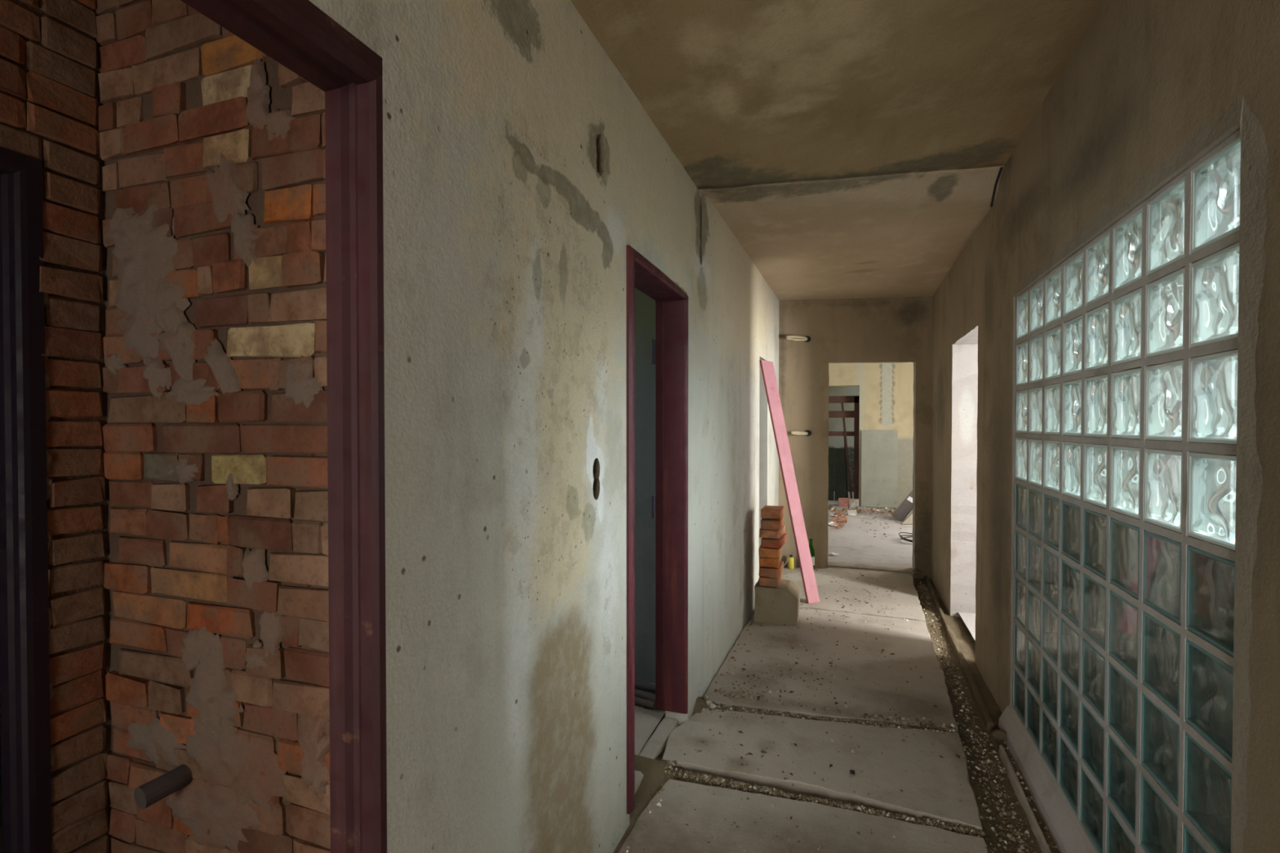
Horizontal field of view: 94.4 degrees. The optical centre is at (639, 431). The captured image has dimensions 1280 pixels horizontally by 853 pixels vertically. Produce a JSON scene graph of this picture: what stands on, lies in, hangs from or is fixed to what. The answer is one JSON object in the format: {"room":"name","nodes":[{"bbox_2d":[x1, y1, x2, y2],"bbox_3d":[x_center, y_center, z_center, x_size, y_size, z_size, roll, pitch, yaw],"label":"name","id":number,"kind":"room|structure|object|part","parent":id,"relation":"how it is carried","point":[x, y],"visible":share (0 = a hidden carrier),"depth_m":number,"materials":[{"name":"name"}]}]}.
{"room":"unfinished building corridor","nodes":[
{"label":"unfinished building corridor","id":0,"kind":"room"},
{"bbox_2d":[0,692,2,826],"bbox_3d":[-1.384,0.072,1.792,2.100,2.800,0.060,0,1,19],"label":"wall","id":1,"kind":"structure","parent":0,"point":[1,799],"depth_m":2.08,"materials":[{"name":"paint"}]},
{"bbox_2d":[0,0,111,852],"bbox_3d":[-1.914,0.130,0.474,0.120,2.720,2.620,0,1,19],"label":"brick wall","id":2,"kind":"structure","parent":0,"point":[50,97],"depth_m":1.54,"materials":[{"name":"brick"}]},
{"bbox_2d":[0,146,52,852],"bbox_3d":[-1.697,0.354,1.101,0.119,2.055,0.880,0,1,19],"label":"door frame","id":3,"kind":"structure","parent":2,"relation":"in","point":[24,673],"depth_m":1.47,"materials":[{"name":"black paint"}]},
{"bbox_2d":[94,0,330,852],"bbox_3d":[-1.029,0.116,1.510,1.322,2.720,0.137,0,1,19],"label":"brick wall","id":4,"kind":"structure","parent":0,"point":[212,151],"depth_m":1.47,"materials":[{"name":"brick"}]},
{"bbox_2d":[133,764,193,809],"bbox_3d":[-1.181,0.880,1.485,0.059,0.058,0.129,0,1,19],"label":"pipe stub","id":5,"kind":"object","parent":4,"relation":"attached to","point":[145,795],"visible":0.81,"depth_m":1.45,"materials":[{"name":"metal"}]},
{"bbox_2d":[0,491,1060,852],"bbox_3d":[1.918,1.363,5.917,5.500,0.144,13.600,0,1,19],"label":"floor","id":6,"kind":"structure","parent":0,"point":[924,784],"depth_m":2.65,"materials":[{"name":"concrete"}]},
{"bbox_2d":[634,680,655,692],"bbox_3d":[-0.090,1.341,3.194,0.426,0.036,0.036,0,1,29],"label":"pipe","id":7,"kind":"object","parent":6,"relation":"on","point":[638,684],"visible":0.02,"depth_m":3.12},
{"bbox_2d":[634,696,655,709],"bbox_3d":[-0.106,1.345,3.022,0.414,0.032,0.032,0,1,31],"label":"pipe","id":8,"kind":"object","parent":6,"relation":"on","point":[640,701],"visible":0.26,"depth_m":2.93,"materials":[{"name":"grey metal"}]},
{"bbox_2d":[634,689,655,700],"bbox_3d":[-0.088,1.342,3.082,0.408,0.034,0.034,0,1,31],"label":"wooden board","id":9,"kind":"object","parent":6,"relation":"on","point":[639,694],"visible":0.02,"depth_m":3.01,"materials":[{"name":"grey wood"}]},
{"bbox_2d":[709,703,715,708],"bbox_3d":[0.357,1.347,2.909,0.031,0.022,0.027,0,1,19],"label":"lump","id":10,"kind":"object","parent":6,"relation":"on","point":[712,705],"visible":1,"depth_m":2.90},
{"bbox_2d":[753,578,799,626],"bbox_3d":[0.989,1.210,4.260,0.301,0.255,0.290,0,1,19],"label":"concrete block","id":11,"kind":"object","parent":6,"relation":"on","point":[780,605],"visible":0.84,"depth_m":4.14,"materials":[{"name":"concrete"}]},
{"bbox_2d":[759,571,782,587],"bbox_3d":[0.943,1.050,4.268,0.138,0.062,0.298,0,1,18],"label":"brick","id":12,"kind":"object","parent":11,"relation":"on","point":[763,580],"visible":0.66,"depth_m":4.14,"materials":[{"name":"brick"}]},
{"bbox_2d":[759,560,783,578],"bbox_3d":[0.948,0.985,4.269,0.139,0.067,0.296,0,1,21],"label":"brick","id":13,"kind":"object","parent":12,"relation":"on","point":[772,572],"visible":0.8,"depth_m":4.14,"materials":[{"name":"brick"}]},
{"bbox_2d":[759,555,780,568],"bbox_3d":[0.937,0.915,4.274,0.140,0.066,0.278,0,1,15],"label":"brick","id":14,"kind":"object","parent":13,"relation":"on","point":[774,562],"visible":0.72,"depth_m":4.15,"materials":[{"name":"brick"}]},
{"bbox_2d":[758,546,781,558],"bbox_3d":[0.941,0.846,4.274,0.141,0.067,0.298,0,1,18],"label":"brick","id":15,"kind":"object","parent":14,"relation":"on","point":[763,552],"visible":0.7,"depth_m":4.15,"materials":[{"name":"brick"}]},
{"bbox_2d":[760,533,786,548],"bbox_3d":[0.964,0.780,4.262,0.139,0.068,0.290,0,1,23],"label":"brick","id":16,"kind":"object","parent":15,"relation":"on","point":[765,542],"visible":0.82,"depth_m":4.15,"materials":[{"name":"brick"}]},
{"bbox_2d":[759,524,785,538],"bbox_3d":[0.952,0.714,4.257,0.139,0.064,0.290,0,1,23],"label":"brick","id":17,"kind":"object","parent":16,"relation":"on","point":[763,533],"visible":0.82,"depth_m":4.14,"materials":[{"name":"brick"}]},
{"bbox_2d":[760,515,783,530],"bbox_3d":[0.950,0.649,4.259,0.139,0.068,0.288,0,1,18],"label":"brick","id":18,"kind":"object","parent":17,"relation":"on","point":[766,523],"visible":0.84,"depth_m":4.13,"materials":[{"name":"brick"}]},
{"bbox_2d":[760,505,784,519],"bbox_3d":[0.956,0.578,4.268,0.140,0.064,0.270,0,1,19],"label":"brick","id":19,"kind":"object","parent":18,"relation":"on","point":[767,511],"visible":1,"depth_m":4.16,"materials":[{"name":"brick"}]},
{"bbox_2d":[760,360,819,603],"bbox_3d":[1.175,0.381,4.655,0.465,1.898,0.080,0,1,16],"label":"wooden plank","id":20,"kind":"object","parent":6,"relation":"on","point":[771,389],"visible":1,"depth_m":4.64,"materials":[{"name":"pink paint"}]},
{"bbox_2d":[788,554,794,569],"bbox_3d":[1.454,1.250,5.697,0.050,0.136,0.050,0,1,19],"label":"plastic bottle","id":21,"kind":"object","parent":6,"relation":"on","point":[791,561],"visible":1,"depth_m":5.68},
{"bbox_2d":[643,569,973,849],"bbox_3d":[1.183,1.378,3.582,1.187,0.087,4.292,0,1,19],"label":"debris","id":22,"kind":"object","parent":6,"relation":"on","point":[791,691],"visible":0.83,"depth_m":2.96,"materials":[{"name":"stone"},{"name":"concrete"}]},
{"bbox_2d":[808,538,814,569],"bbox_3d":[1.631,1.169,5.655,0.072,0.298,0.072,0,1,19],"label":"glass bottle","id":23,"kind":"object","parent":6,"relation":"on","point":[811,546],"visible":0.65,"depth_m":5.63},
{"bbox_2d":[827,448,834,500],"bbox_3d":[3.433,0.771,10.852,0.225,0.950,0.030,0,1,19],"label":"sheet","id":24,"kind":"object","parent":6,"relation":"on","point":[831,451],"visible":0.36,"depth_m":10.82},
{"bbox_2d":[827,521,838,526],"bbox_3d":[2.661,1.266,8.146,0.120,0.023,0.216,0,1,-4],"label":"paper sheet","id":25,"kind":"object","parent":6,"relation":"on","point":[831,523],"visible":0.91,"depth_m":8.15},
{"bbox_2d":[831,511,848,528],"bbox_3d":[2.877,1.238,8.548,0.244,0.076,1.505,0,1,19],"label":"rubble","id":26,"kind":"object","parent":6,"relation":"on","point":[844,519],"visible":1,"depth_m":8.46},
{"bbox_2d":[626,568,1057,852],"bbox_3d":[1.181,1.379,3.301,1.483,0.137,5.298,0,1,19],"label":"gravel","id":27,"kind":"object","parent":6,"relation":"on","point":[775,792],"visible":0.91,"depth_m":2.38,"materials":[{"name":"gravel"}]},
{"bbox_2d":[835,448,848,500],"bbox_3d":[3.666,0.771,10.791,0.225,0.950,0.030,0,1,19],"label":"sheet","id":28,"kind":"object","parent":6,"relation":"on","point":[840,469],"visible":0.79,"depth_m":10.78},
{"bbox_2d":[828,395,859,498],"bbox_3d":[3.215,0.310,10.504,1.250,1.880,0.080,0,1,19],"label":"frame","id":29,"kind":"object","parent":6,"relation":"on","point":[855,414],"visible":0.33,"depth_m":10.29,"materials":[{"name":"brown wood"}]},
{"bbox_3d":[3.188,0.030,10.514,1.190,0.080,0.050,0,1,19],"label":"rail","id":30,"kind":"part","parent":29,"relation":"part of","materials":[{"name":"brown wood"}]},
{"bbox_3d":[3.172,-0.309,10.494,1.170,0.120,0.050,0,1,19],"label":"rail","id":31,"kind":"part","parent":29,"relation":"part of","materials":[{"name":"brown wood"}]},
{"bbox_3d":[3.766,0.313,10.309,0.080,1.880,0.080,0,1,19],"label":"post","id":32,"kind":"part","parent":29,"relation":"part of","materials":[{"name":"brown wood"}]},
{"bbox_2d":[838,497,850,506],"bbox_3d":[3.471,1.192,10.055,0.206,0.147,0.132,0,1,17],"label":"brick","id":33,"kind":"object","parent":6,"relation":"on","point":[842,502],"visible":0.88,"depth_m":10.00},
{"bbox_2d":[843,429,848,497],"bbox_3d":[3.647,0.601,10.493,0.090,1.301,0.020,0,1,19],"label":"wooden lath","id":34,"kind":"object","parent":6,"relation":"on","point":[843,429],"visible":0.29,"depth_m":10.48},
{"bbox_2d":[840,403,852,498],"bbox_3d":[3.606,0.323,10.334,0.237,1.864,0.032,1,1,43],"label":"wooden lath","id":35,"kind":"object","parent":6,"relation":"on","point":[842,407],"visible":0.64,"depth_m":10.32,"materials":[{"name":"brown wood"}]},
{"bbox_2d":[847,510,857,515],"bbox_3d":[3.247,1.238,9.074,0.128,0.076,0.077,0,1,14],"label":"brick","id":36,"kind":"object","parent":6,"relation":"on","point":[849,512],"visible":1,"depth_m":9.04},
{"bbox_2d":[849,769,854,774],"bbox_3d":[0.846,1.357,2.362,0.020,0.015,0.024,0,1,19],"label":"chip","id":37,"kind":"object","parent":6,"relation":"on","point":[851,771],"visible":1,"depth_m":2.35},
{"bbox_2d":[848,498,858,506],"bbox_3d":[3.606,1.198,9.986,0.154,0.136,0.132,0,1,25],"label":"brick","id":38,"kind":"object","parent":6,"relation":"on","point":[852,502],"visible":0.98,"depth_m":9.94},
{"bbox_2d":[828,504,897,515],"bbox_3d":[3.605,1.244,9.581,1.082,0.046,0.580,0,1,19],"label":"rubble","id":39,"kind":"object","parent":6,"relation":"on","point":[830,506],"visible":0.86,"depth_m":9.57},
{"bbox_2d":[840,516,901,537],"bbox_3d":[3.104,1.272,8.053,0.825,0.014,1.649,0,1,19],"label":"rubble","id":40,"kind":"object","parent":6,"relation":"on","point":[874,517],"visible":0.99,"depth_m":7.86,"materials":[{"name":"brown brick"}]},
{"bbox_2d":[861,430,897,507],"bbox_3d":[3.997,0.614,9.907,0.565,1.290,0.023,0,-1,19],"label":"panel","id":41,"kind":"object","parent":6,"relation":"on","point":[879,448],"visible":0.86,"depth_m":9.90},
{"bbox_2d":[891,490,912,521],"bbox_3d":[3.968,0.938,8.556,0.620,0.726,0.132,0,1,2],"label":"board","id":42,"kind":"object","parent":6,"relation":"on","point":[905,508],"visible":0.33,"depth_m":8.56,"materials":[{"name":"grey wood"}]},
{"bbox_2d":[898,532,912,542],"bbox_3d":[3.272,1.266,7.082,0.332,0.074,0.492,0,1,19],"label":"cable coil","id":43,"kind":"object","parent":6,"relation":"on","point":[907,535],"visible":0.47,"depth_m":7.23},
{"bbox_2d":[901,511,912,524],"bbox_3d":[3.993,0.971,8.288,0.729,0.620,0.114,0,1,-14],"label":"board","id":44,"kind":"object","parent":6,"relation":"on","point":[908,520],"visible":0.18,"depth_m":8.25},
{"bbox_2d":[912,568,919,574],"bbox_3d":[2.602,1.324,5.588,0.072,0.050,0.066,0,1,19],"label":"lump","id":45,"kind":"object","parent":6,"relation":"on","point":[916,571],"visible":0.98,"depth_m":5.57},
{"bbox_2d":[991,729,1007,740],"bbox_3d":[1.688,1.417,2.776,0.066,0.044,0.059,1,1,38],"label":"lump","id":46,"kind":"object","parent":6,"relation":"on","point":[1002,735],"visible":0.97,"depth_m":2.76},
{"bbox_2d":[308,0,778,852],"bbox_3d":[-0.252,0.104,1.671,0.110,2.780,8.980,0,1,21],"label":"wall","id":47,"kind":"structure","parent":0,"point":[521,166],"depth_m":1.46,"materials":[{"name":"paint"}]},
{"bbox_2d":[180,0,386,852],"bbox_3d":[-0.630,0.378,0.659,0.119,2.020,0.875,0,1,19],"label":"door frame","id":48,"kind":"structure","parent":47,"relation":"in","point":[298,35],"depth_m":1.02,"materials":[{"name":"red paint"}]},
{"bbox_2d":[626,244,688,814],"bbox_3d":[0.022,0.340,2.462,0.171,1.985,0.800,0,1,19],"label":"door frame","id":49,"kind":"structure","parent":47,"relation":"in","point":[669,348],"depth_m":2.79,"materials":[{"name":"red paint"}]},
{"bbox_2d":[634,287,655,683],"bbox_3d":[-0.750,0.048,3.546,2.130,2.800,0.100,0,1,19],"label":"wall","id":50,"kind":"structure","parent":0,"point":[644,305],"depth_m":3.23,"materials":[{"name":"paint"}]},
{"bbox_2d":[570,0,1103,300],"bbox_3d":[0.543,-1.380,1.645,1.680,0.437,9.500,0,1,19],"label":"ceiling","id":51,"kind":"structure","parent":0,"point":[741,92],"depth_m":2.36,"materials":[{"name":"paint"}]},
{"bbox_2d":[990,166,1003,207],"bbox_3d":[1.890,-1.300,3.147,0.020,0.136,0.231,0,1,19],"label":"cable","id":52,"kind":"object","parent":51,"relation":"hanging from","point":[1001,167],"visible":1,"depth_m":3.14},
{"bbox_2d":[828,386,859,492],"bbox_3d":[4.310,-0.124,12.238,5.200,2.900,0.150,0,1,19],"label":"wall","id":53,"kind":"structure","parent":0,"point":[834,424],"depth_m":12.20,"materials":[{"name":"paint"}]},
{"bbox_2d":[778,296,932,578],"bbox_3d":[1.980,0.027,5.732,1.640,2.820,0.055,0,1,4],"label":"wall","id":54,"kind":"structure","parent":0,"point":[888,329],"depth_m":5.70,"materials":[{"name":"paint"}]},
{"bbox_2d":[786,335,811,342],"bbox_3d":[1.519,-0.894,5.681,0.267,0.059,0.053,0,1,-10],"label":"cable loop","id":55,"kind":"object","parent":54,"relation":"attached to","point":[806,339],"visible":1,"depth_m":5.66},
{"bbox_2d":[791,430,811,435],"bbox_3d":[1.549,0.012,5.698,0.226,0.059,0.045,0,1,-13],"label":"cable loop","id":56,"kind":"object","parent":54,"relation":"attached to","point":[807,433],"visible":1,"depth_m":5.68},
{"bbox_2d":[828,362,913,507],"bbox_3d":[3.579,-0.095,10.163,5.200,2.900,0.150,0,1,19],"label":"wall","id":57,"kind":"structure","parent":0,"point":[886,388],"depth_m":9.88,"materials":[{"name":"paint"}]},
{"bbox_2d":[958,612,975,640],"bbox_3d":[3.242,1.392,3.957,1.900,0.011,2.820,0,1,19],"label":"floor","id":58,"kind":"structure","parent":0,"point":[969,619],"depth_m":4.35,"materials":[{"name":"concrete"}]},
{"bbox_2d":[931,0,1279,852],"bbox_3d":[1.346,0.029,1.276,0.202,3.020,9.300,0,1,19],"label":"wall","id":59,"kind":"structure","parent":0,"point":[1143,77],"depth_m":1.93,"materials":[{"name":"paint"}]},
{"bbox_2d":[998,705,1096,852],"bbox_3d":[1.313,1.421,1.572,0.057,0.148,2.800,0,1,19],"label":"sill","id":60,"kind":"structure","parent":59,"relation":"attached to","point":[1068,835],"depth_m":2.28,"materials":[{"name":"concrete"}]},
{"bbox_2d":[1009,97,1268,852],"bbox_3d":[1.538,0.330,1.998,0.092,2.088,1.866,0,1,19],"label":"window","id":61,"kind":"structure","parent":59,"relation":"in","point":[1138,483],"depth_m":1.59,"materials":[{"name":"clear glass"}]},
{"bbox_3d":[1.776,1.228,2.759,0.015,0.179,0.179,0,1,19],"label":"pane","id":62,"kind":"part","parent":61,"relation":"part of","materials":[{"name":"clear glass"}]},
{"bbox_3d":[1.776,0.788,2.753,0.015,0.179,0.179,0,1,19],"label":"pane","id":63,"kind":"part","parent":61,"relation":"part of","materials":[{"name":"clear glass"}]},
{"bbox_3d":[1.776,1.008,2.756,0.015,0.179,0.179,0,1,19],"label":"pane","id":64,"kind":"part","parent":61,"relation":"part of","materials":[{"name":"clear glass"}]},
{"bbox_3d":[1.776,0.347,2.747,0.015,0.179,0.179,0,1,19],"label":"pane","id":65,"kind":"part","parent":61,"relation":"part of","materials":[{"name":"clear glass"}]},
{"bbox_3d":[1.776,0.568,2.750,0.015,0.179,0.179,0,1,19],"label":"pane","id":66,"kind":"part","parent":61,"relation":"part of","materials":[{"name":"clear glass"}]},
{"bbox_3d":[1.778,0.127,2.743,0.031,0.179,0.179,0,1,19],"label":"pane","id":67,"kind":"part","parent":61,"relation":"part of","materials":[{"name":"clear glass"}]},
{"bbox_3d":[1.778,-0.093,2.740,0.032,0.179,0.179,0,1,19],"label":"pane","id":68,"kind":"part","parent":61,"relation":"part of","materials":[{"name":"clear glass"}]},
{"bbox_3d":[1.778,-0.314,2.737,0.032,0.179,0.179,0,1,19],"label":"pane","id":69,"kind":"part","parent":61,"relation":"part of","materials":[{"name":"clear glass"}]},
{"bbox_3d":[1.778,-0.534,2.734,0.032,0.179,0.179,0,1,19],"label":"pane","id":70,"kind":"part","parent":61,"relation":"part of","materials":[{"name":"clear glass"}]},
{"bbox_3d":[1.703,1.231,2.554,0.015,0.179,0.179,0,1,19],"label":"pane","id":71,"kind":"part","parent":61,"relation":"part of","materials":[{"name":"clear glass"}]},
{"bbox_3d":[1.703,0.791,2.547,0.015,0.179,0.179,0,1,19],"label":"pane","id":72,"kind":"part","parent":61,"relation":"part of","materials":[{"name":"clear glass"}]},
{"bbox_3d":[1.703,1.011,2.550,0.015,0.179,0.179,0,1,19],"label":"pane","id":73,"kind":"part","parent":61,"relation":"part of","materials":[{"name":"clear glass"}]},
{"bbox_3d":[1.703,0.570,2.544,0.015,0.179,0.179,0,1,19],"label":"pane","id":74,"kind":"part","parent":61,"relation":"part of","materials":[{"name":"clear glass"}]},
{"bbox_3d":[1.706,0.130,2.537,0.030,0.179,0.179,0,1,19],"label":"pane","id":75,"kind":"part","parent":61,"relation":"part of","materials":[{"name":"clear glass"}]},
{"bbox_3d":[1.703,0.350,2.541,0.015,0.179,0.179,0,1,19],"label":"pane","id":76,"kind":"part","parent":61,"relation":"part of","materials":[{"name":"clear glass"}]},
{"bbox_3d":[1.706,-0.091,2.534,0.031,0.179,0.179,0,1,19],"label":"pane","id":77,"kind":"part","parent":61,"relation":"part of","materials":[{"name":"clear glass"}]},
{"bbox_3d":[1.706,-0.311,2.531,0.031,0.179,0.179,0,1,19],"label":"pane","id":78,"kind":"part","parent":61,"relation":"part of","materials":[{"name":"clear glass"}]},
{"bbox_3d":[1.706,-0.531,2.528,0.032,0.179,0.179,0,1,19],"label":"pane","id":79,"kind":"part","parent":61,"relation":"part of","materials":[{"name":"clear glass"}]},
{"bbox_3d":[1.631,1.234,2.348,0.015,0.179,0.179,0,1,19],"label":"pane","id":80,"kind":"part","parent":61,"relation":"part of","materials":[{"name":"clear glass"}]},
{"bbox_3d":[1.631,1.014,2.345,0.015,0.179,0.179,0,1,19],"label":"pane","id":81,"kind":"part","parent":61,"relation":"part of","materials":[{"name":"clear glass"}]},
{"bbox_3d":[1.631,0.794,2.342,0.015,0.179,0.179,0,1,19],"label":"pane","id":82,"kind":"part","parent":61,"relation":"part of","materials":[{"name":"clear glass"}]},
{"bbox_3d":[1.631,0.353,2.336,0.015,0.179,0.179,0,1,19],"label":"pane","id":83,"kind":"part","parent":61,"relation":"part of","materials":[{"name":"clear glass"}]},
{"bbox_3d":[1.631,0.573,2.338,0.015,0.179,0.179,0,1,19],"label":"pane","id":84,"kind":"part","parent":61,"relation":"part of","materials":[{"name":"clear glass"}]},
{"bbox_3d":[1.634,0.133,2.331,0.030,0.179,0.179,0,1,19],"label":"pane","id":85,"kind":"part","parent":61,"relation":"part of","materials":[{"name":"clear glass"}]},
{"bbox_3d":[1.634,-0.308,2.325,0.031,0.179,0.179,0,1,19],"label":"pane","id":86,"kind":"part","parent":61,"relation":"part of","materials":[{"name":"clear glass"}]},
{"bbox_3d":[1.634,-0.088,2.328,0.031,0.179,0.179,0,1,19],"label":"pane","id":87,"kind":"part","parent":61,"relation":"part of","materials":[{"name":"clear glass"}]},
{"bbox_3d":[1.633,-0.528,2.322,0.032,0.179,0.179,0,1,19],"label":"pane","id":88,"kind":"part","parent":61,"relation":"part of","materials":[{"name":"clear glass"}]},
{"bbox_3d":[1.558,1.237,2.142,0.015,0.179,0.179,0,1,19],"label":"pane","id":89,"kind":"part","parent":61,"relation":"part of","materials":[{"name":"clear glass"}]},
{"bbox_3d":[1.558,1.017,2.139,0.015,0.179,0.179,0,1,19],"label":"pane","id":90,"kind":"part","parent":61,"relation":"part of","materials":[{"name":"clear glass"}]},
{"bbox_3d":[1.558,0.796,2.136,0.015,0.179,0.179,0,1,19],"label":"pane","id":91,"kind":"part","parent":61,"relation":"part of","materials":[{"name":"clear glass"}]},
{"bbox_3d":[1.558,0.576,2.133,0.015,0.179,0.179,0,1,19],"label":"pane","id":92,"kind":"part","parent":61,"relation":"part of","materials":[{"name":"clear glass"}]},
{"bbox_3d":[1.558,0.356,2.130,0.015,0.179,0.179,0,1,19],"label":"pane","id":93,"kind":"part","parent":61,"relation":"part of","materials":[{"name":"clear glass"}]},
{"bbox_3d":[1.561,0.136,2.126,0.031,0.179,0.179,0,1,19],"label":"pane","id":94,"kind":"part","parent":61,"relation":"part of","materials":[{"name":"clear glass"}]},
{"bbox_3d":[1.561,-0.085,2.123,0.032,0.179,0.179,0,1,19],"label":"pane","id":95,"kind":"part","parent":61,"relation":"part of","materials":[{"name":"clear glass"}]},
{"bbox_3d":[1.561,-0.525,2.117,0.032,0.179,0.179,0,1,19],"label":"pane","id":96,"kind":"part","parent":61,"relation":"part of","materials":[{"name":"clear glass"}]},
{"bbox_3d":[1.561,-0.305,2.120,0.032,0.179,0.179,0,1,19],"label":"pane","id":97,"kind":"part","parent":61,"relation":"part of","materials":[{"name":"clear glass"}]},
{"bbox_3d":[1.486,1.240,1.936,0.015,0.179,0.179,0,1,19],"label":"pane","id":98,"kind":"part","parent":61,"relation":"part of","materials":[{"name":"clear glass"}]},
{"bbox_3d":[1.486,1.020,1.933,0.015,0.179,0.179,0,1,19],"label":"pane","id":99,"kind":"part","parent":61,"relation":"part of","materials":[{"name":"clear glass"}]},
{"bbox_3d":[1.486,0.799,1.930,0.015,0.179,0.179,0,1,19],"label":"pane","id":100,"kind":"part","parent":61,"relation":"part of","materials":[{"name":"clear glass"}]},
{"bbox_3d":[1.486,0.579,1.927,0.015,0.179,0.179,0,1,19],"label":"pane","id":101,"kind":"part","parent":61,"relation":"part of","materials":[{"name":"clear glass"}]},
{"bbox_3d":[1.486,0.359,1.924,0.015,0.179,0.179,0,1,19],"label":"pane","id":102,"kind":"part","parent":61,"relation":"part of","materials":[{"name":"clear glass"}]},
{"bbox_3d":[1.489,0.138,1.920,0.030,0.179,0.179,0,1,19],"label":"pane","id":103,"kind":"part","parent":61,"relation":"part of","materials":[{"name":"clear glass"}]},
{"bbox_3d":[1.489,-0.082,1.917,0.031,0.179,0.179,0,1,19],"label":"pane","id":104,"kind":"part","parent":61,"relation":"part of","materials":[{"name":"clear glass"}]},
{"bbox_3d":[1.489,-0.302,1.914,0.031,0.179,0.179,0,1,19],"label":"pane","id":105,"kind":"part","parent":61,"relation":"part of","materials":[{"name":"clear glass"}]},
{"bbox_3d":[1.488,-0.523,1.911,0.032,0.179,0.179,0,1,19],"label":"pane","id":106,"kind":"part","parent":61,"relation":"part of","materials":[{"name":"clear glass"}]},
{"bbox_3d":[1.413,1.243,1.731,0.015,0.179,0.179,0,1,19],"label":"pane","id":107,"kind":"part","parent":61,"relation":"part of","materials":[{"name":"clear glass"}]},
{"bbox_3d":[1.413,1.022,1.728,0.015,0.179,0.179,0,1,19],"label":"pane","id":108,"kind":"part","parent":61,"relation":"part of","materials":[{"name":"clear glass"}]},
{"bbox_3d":[1.413,0.802,1.724,0.015,0.179,0.179,0,1,19],"label":"pane","id":109,"kind":"part","parent":61,"relation":"part of","materials":[{"name":"clear glass"}]},
{"bbox_3d":[1.413,0.582,1.721,0.015,0.179,0.179,0,1,19],"label":"pane","id":110,"kind":"part","parent":61,"relation":"part of","materials":[{"name":"clear glass"}]},
{"bbox_3d":[1.413,0.361,1.718,0.015,0.179,0.179,0,1,19],"label":"pane","id":111,"kind":"part","parent":61,"relation":"part of","materials":[{"name":"clear glass"}]},
{"bbox_3d":[1.416,0.141,1.714,0.030,0.179,0.179,0,1,19],"label":"pane","id":112,"kind":"part","parent":61,"relation":"part of","materials":[{"name":"clear glass"}]},
{"bbox_3d":[1.416,-0.079,1.711,0.031,0.179,0.179,0,1,19],"label":"pane","id":113,"kind":"part","parent":61,"relation":"part of","materials":[{"name":"clear glass"}]},
{"bbox_3d":[1.416,-0.299,1.708,0.031,0.179,0.179,0,1,19],"label":"pane","id":114,"kind":"part","parent":61,"relation":"part of","materials":[{"name":"clear glass"}]},
{"bbox_3d":[1.416,-0.520,1.705,0.032,0.179,0.179,0,1,19],"label":"pane","id":115,"kind":"part","parent":61,"relation":"part of","materials":[{"name":"clear glass"}]},
{"bbox_3d":[1.341,1.025,1.522,0.015,0.179,0.179,0,1,19],"label":"pane","id":116,"kind":"part","parent":61,"relation":"part of","materials":[{"name":"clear glass"}]},
{"bbox_3d":[1.341,0.805,1.519,0.015,0.179,0.179,0,1,19],"label":"pane","id":117,"kind":"part","parent":61,"relation":"part of","materials":[{"name":"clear glass"}]},
{"bbox_3d":[1.341,0.585,1.516,0.015,0.179,0.179,0,1,19],"label":"pane","id":118,"kind":"part","parent":61,"relation":"part of","materials":[{"name":"clear glass"}]},
{"bbox_3d":[1.341,0.364,1.513,0.015,0.179,0.179,0,1,19],"label":"pane","id":119,"kind":"part","parent":61,"relation":"part of","materials":[{"name":"clear glass"}]},
{"bbox_3d":[1.344,0.144,1.508,0.031,0.179,0.179,0,1,19],"label":"pane","id":120,"kind":"part","parent":61,"relation":"part of","materials":[{"name":"clear glass"}]},
{"bbox_3d":[1.343,-0.076,1.506,0.032,0.179,0.179,0,1,19],"label":"pane","id":121,"kind":"part","parent":61,"relation":"part of","materials":[{"name":"clear glass"}]},
{"bbox_3d":[1.343,-0.296,1.502,0.032,0.179,0.179,0,1,19],"label":"pane","id":122,"kind":"part","parent":61,"relation":"part of","materials":[{"name":"clear glass"}]},
{"bbox_3d":[1.343,-0.517,1.499,0.032,0.179,0.179,0,1,19],"label":"pane","id":123,"kind":"part","parent":61,"relation":"part of","materials":[{"name":"clear glass"}]},
{"bbox_3d":[1.269,1.028,1.316,0.015,0.179,0.179,0,1,19],"label":"pane","id":124,"kind":"part","parent":61,"relation":"part of","materials":[{"name":"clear glass"}]},
{"bbox_3d":[1.269,0.808,1.313,0.015,0.179,0.179,0,1,19],"label":"pane","id":125,"kind":"part","parent":61,"relation":"part of","materials":[{"name":"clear glass"}]},
{"bbox_3d":[1.269,0.588,1.310,0.015,0.179,0.179,0,1,19],"label":"pane","id":126,"kind":"part","parent":61,"relation":"part of","materials":[{"name":"clear glass"}]},
{"bbox_3d":[1.269,0.367,1.307,0.015,0.179,0.179,0,1,19],"label":"pane","id":127,"kind":"part","parent":61,"relation":"part of","materials":[{"name":"clear glass"}]},
{"bbox_3d":[1.271,0.147,1.303,0.030,0.179,0.179,0,1,19],"label":"pane","id":128,"kind":"part","parent":61,"relation":"part of","materials":[{"name":"clear glass"}]},
{"bbox_3d":[1.271,-0.073,1.300,0.031,0.179,0.179,0,1,19],"label":"pane","id":129,"kind":"part","parent":61,"relation":"part of","materials":[{"name":"clear glass"}]},
{"bbox_3d":[1.271,-0.294,1.297,0.031,0.179,0.179,0,1,19],"label":"pane","id":130,"kind":"part","parent":61,"relation":"part of","materials":[{"name":"clear glass"}]},
{"bbox_3d":[1.271,-0.514,1.294,0.032,0.179,0.179,0,1,19],"label":"pane","id":131,"kind":"part","parent":61,"relation":"part of","materials":[{"name":"clear glass"}]}
]}

